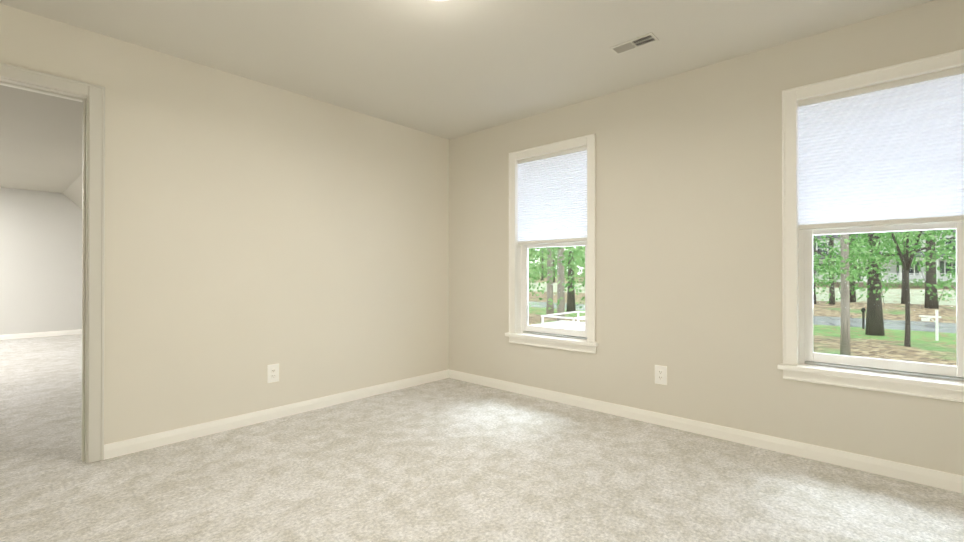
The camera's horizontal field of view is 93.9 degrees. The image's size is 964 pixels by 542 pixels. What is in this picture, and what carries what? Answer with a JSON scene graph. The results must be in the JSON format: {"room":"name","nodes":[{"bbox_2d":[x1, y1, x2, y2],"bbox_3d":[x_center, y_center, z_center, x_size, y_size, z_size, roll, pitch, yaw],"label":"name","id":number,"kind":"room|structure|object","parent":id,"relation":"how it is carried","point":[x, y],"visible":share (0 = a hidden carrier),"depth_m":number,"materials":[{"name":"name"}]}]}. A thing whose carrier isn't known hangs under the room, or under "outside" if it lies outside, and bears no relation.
{"room":"empty bedroom","nodes":[
{"label":"empty bedroom","id":0,"kind":"room"},
{"bbox_2d":[0,187,81,334],"bbox_3d":[-8.502,-0.172,6.400,0.120,2.540,6.490,0,0,42],"label":"wall","id":1,"kind":"structure","parent":0,"point":[40,261],"depth_m":7.53,"materials":[{"name":"beige paint"}]},
{"bbox_2d":[0,329,81,339],"bbox_3d":[-8.503,1.057,6.293,0.014,0.082,6.340,0,0,42],"label":"baseboard","id":2,"kind":"structure","parent":1,"relation":"attached to","point":[37,334],"depth_m":7.53,"materials":[{"name":"white wood"}]},
{"bbox_2d":[63,174,81,208],"bbox_3d":[-4.137,-0.734,5.873,7.067,1.500,1.360,0,0,42],"label":"ceiling slope","id":3,"kind":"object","parent":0,"point":[72,192],"visible":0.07,"depth_m":7.26,"materials":[{"name":"beige paint"}]},
{"bbox_2d":[0,4,448,444],"bbox_3d":[-1.715,0.364,3.188,0.120,3.440,3.972,0,0,42],"label":"wall","id":4,"kind":"structure","parent":0,"point":[253,229],"depth_m":3.15,"materials":[{"name":"beige paint"}]},
{"bbox_2d":[0,62,104,462],"bbox_3d":[-2.533,0.012,2.269,0.143,2.135,0.959,0,0,42],"label":"door frame","id":5,"kind":"structure","parent":4,"relation":"attached to","point":[96,271],"depth_m":2.55,"materials":[{"name":"white wood"}]},
{"bbox_2d":[267,363,278,382],"bbox_3d":[-1.528,0.749,3.296,0.010,0.132,0.086,0,0,42],"label":"electrical outlet","id":6,"kind":"object","parent":4,"relation":"attached to","point":[272,372],"visible":1,"depth_m":3.29,"materials":[{"name":"white plastic"}]},
{"bbox_2d":[104,369,448,459],"bbox_3d":[-1.252,1.044,3.597,0.014,0.082,2.738,0,0,42],"label":"baseboard","id":7,"kind":"structure","parent":4,"relation":"attached to","point":[125,447],"depth_m":3.18,"materials":[{"name":"white wood"}]},
{"bbox_2d":[0,0,933,192],"bbox_3d":[-4.041,-1.407,3.027,11.270,0.100,7.662,0,0,42],"label":"ceiling","id":8,"kind":"structure","parent":0,"point":[450,69],"depth_m":2.74,"materials":[{"name":"beige paint"}]},
{"bbox_2d":[609,32,658,54],"bbox_3d":[0.906,-1.353,2.691,0.262,0.011,0.112,0,0,42],"label":"ceiling vent","id":9,"kind":"object","parent":8,"relation":"in","point":[638,42],"visible":1,"depth_m":2.68,"materials":[{"name":"white metal"}]},
{"bbox_2d":[0,334,963,541],"bbox_3d":[-4.095,1.133,2.956,11.270,0.100,7.502,0,0,42],"label":"floor","id":10,"kind":"structure","parent":0,"point":[448,460],"depth_m":2.31,"materials":[{"name":"carpet"}]},
{"bbox_2d":[449,0,963,475],"bbox_3d":[1.140,-0.035,3.393,4.083,2.840,0.160,0,0,42],"label":"wall","id":11,"kind":"structure","parent":0,"point":[689,229],"depth_m":3.02,"materials":[{"name":"beige paint"}]},
{"bbox_2d":[505,133,598,353],"bbox_3d":[0.616,-0.212,3.848,0.902,1.713,0.230,0,0,42],"label":"window","id":12,"kind":"structure","parent":11,"relation":"in","point":[526,327],"depth_m":3.83,"materials":[{"name":"white wood"}]},
{"bbox_2d":[517,146,586,244],"bbox_3d":[0.594,-0.617,3.826,0.706,0.756,0.050,0,0,42],"label":"window blind","id":13,"kind":"object","parent":12,"relation":"attached to","point":[552,197],"visible":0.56,"depth_m":3.80,"materials":[{"name":"white fabric"}]},
{"bbox_2d":[655,365,666,384],"bbox_3d":[1.258,0.732,3.169,0.086,0.132,0.010,0,0,42],"label":"electrical outlet","id":14,"kind":"object","parent":11,"relation":"attached to","point":[660,374],"visible":1,"depth_m":3.16,"materials":[{"name":"white plastic"}]},
{"bbox_2d":[449,369,963,493],"bbox_3d":[1.082,1.043,3.323,3.843,0.082,0.014,0,0,42],"label":"baseboard","id":15,"kind":"structure","parent":11,"relation":"attached to","point":[925,476],"depth_m":2.79,"materials":[{"name":"white wood"}]},
{"bbox_2d":[777,49,963,402],"bbox_3d":[2.160,-0.218,2.452,0.903,1.713,0.230,0,0,42],"label":"window","id":16,"kind":"structure","parent":11,"relation":"in","point":[808,355],"depth_m":2.52,"materials":[{"name":"white wood"}]},
{"bbox_2d":[798,66,963,229],"bbox_3d":[2.138,-0.623,2.430,0.707,0.756,0.050,0,0,42],"label":"window blind","id":17,"kind":"object","parent":16,"relation":"attached to","point":[888,153],"visible":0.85,"depth_m":2.40,"materials":[{"name":"white fabric"}]},
{"label":"outside","id":18,"kind":"structure","parent":0,"visible":0},
{"bbox_2d":[529,246,584,277],"bbox_3d":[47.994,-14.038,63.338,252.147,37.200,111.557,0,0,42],"label":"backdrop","id":19,"kind":"structure","parent":18,"point":[544,261],"depth_m":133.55,"materials":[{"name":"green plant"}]},
{"bbox_2d":[529,276,956,365],"bbox_3d":[93.601,2.860,133.273,560.000,2.050,316.518,0,0,42],"label":"ground","id":20,"kind":"structure","parent":18,"point":[859,345],"depth_m":29.20,"materials":[{"name":"green plant"}]},
{"bbox_2d":[533,311,584,329],"bbox_3d":[2.560,2.245,12.234,5.730,2.160,1.984,0,0,42],"label":"fence","id":21,"kind":"object","parent":20,"relation":"on","point":[580,325],"depth_m":12.11,"materials":[{"name":"white wood"}]},
{"bbox_2d":[529,229,955,355],"bbox_3d":[34.322,-7.716,56.867,142.214,23.109,105.347,0,0,42],"label":"trees","id":22,"kind":"object","parent":20,"relation":"on","point":[851,243],"depth_m":21.52,"materials":[{"name":"green plant"}]},
{"bbox_2d":[861,308,865,328],"bbox_3d":[22.462,2.831,26.390,0.355,1.520,0.540,0,0,42],"label":"mailbox","id":23,"kind":"object","parent":20,"relation":"on","point":[863,317],"depth_m":26.29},
{"bbox_2d":[815,229,955,288],"bbox_3d":[50.033,-3.155,59.764,21.900,11.200,14.950,0,0,42],"label":"house","id":24,"kind":"structure","parent":20,"relation":"on","point":[912,272],"depth_m":53.52,"materials":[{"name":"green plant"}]},
{"bbox_2d":[919,310,940,340],"bbox_3d":[21.811,2.725,21.924,0.770,1.690,0.120,0,0,42],"label":"signpost","id":25,"kind":"object","parent":20,"relation":"on","point":[936,317],"depth_m":21.77}
]}

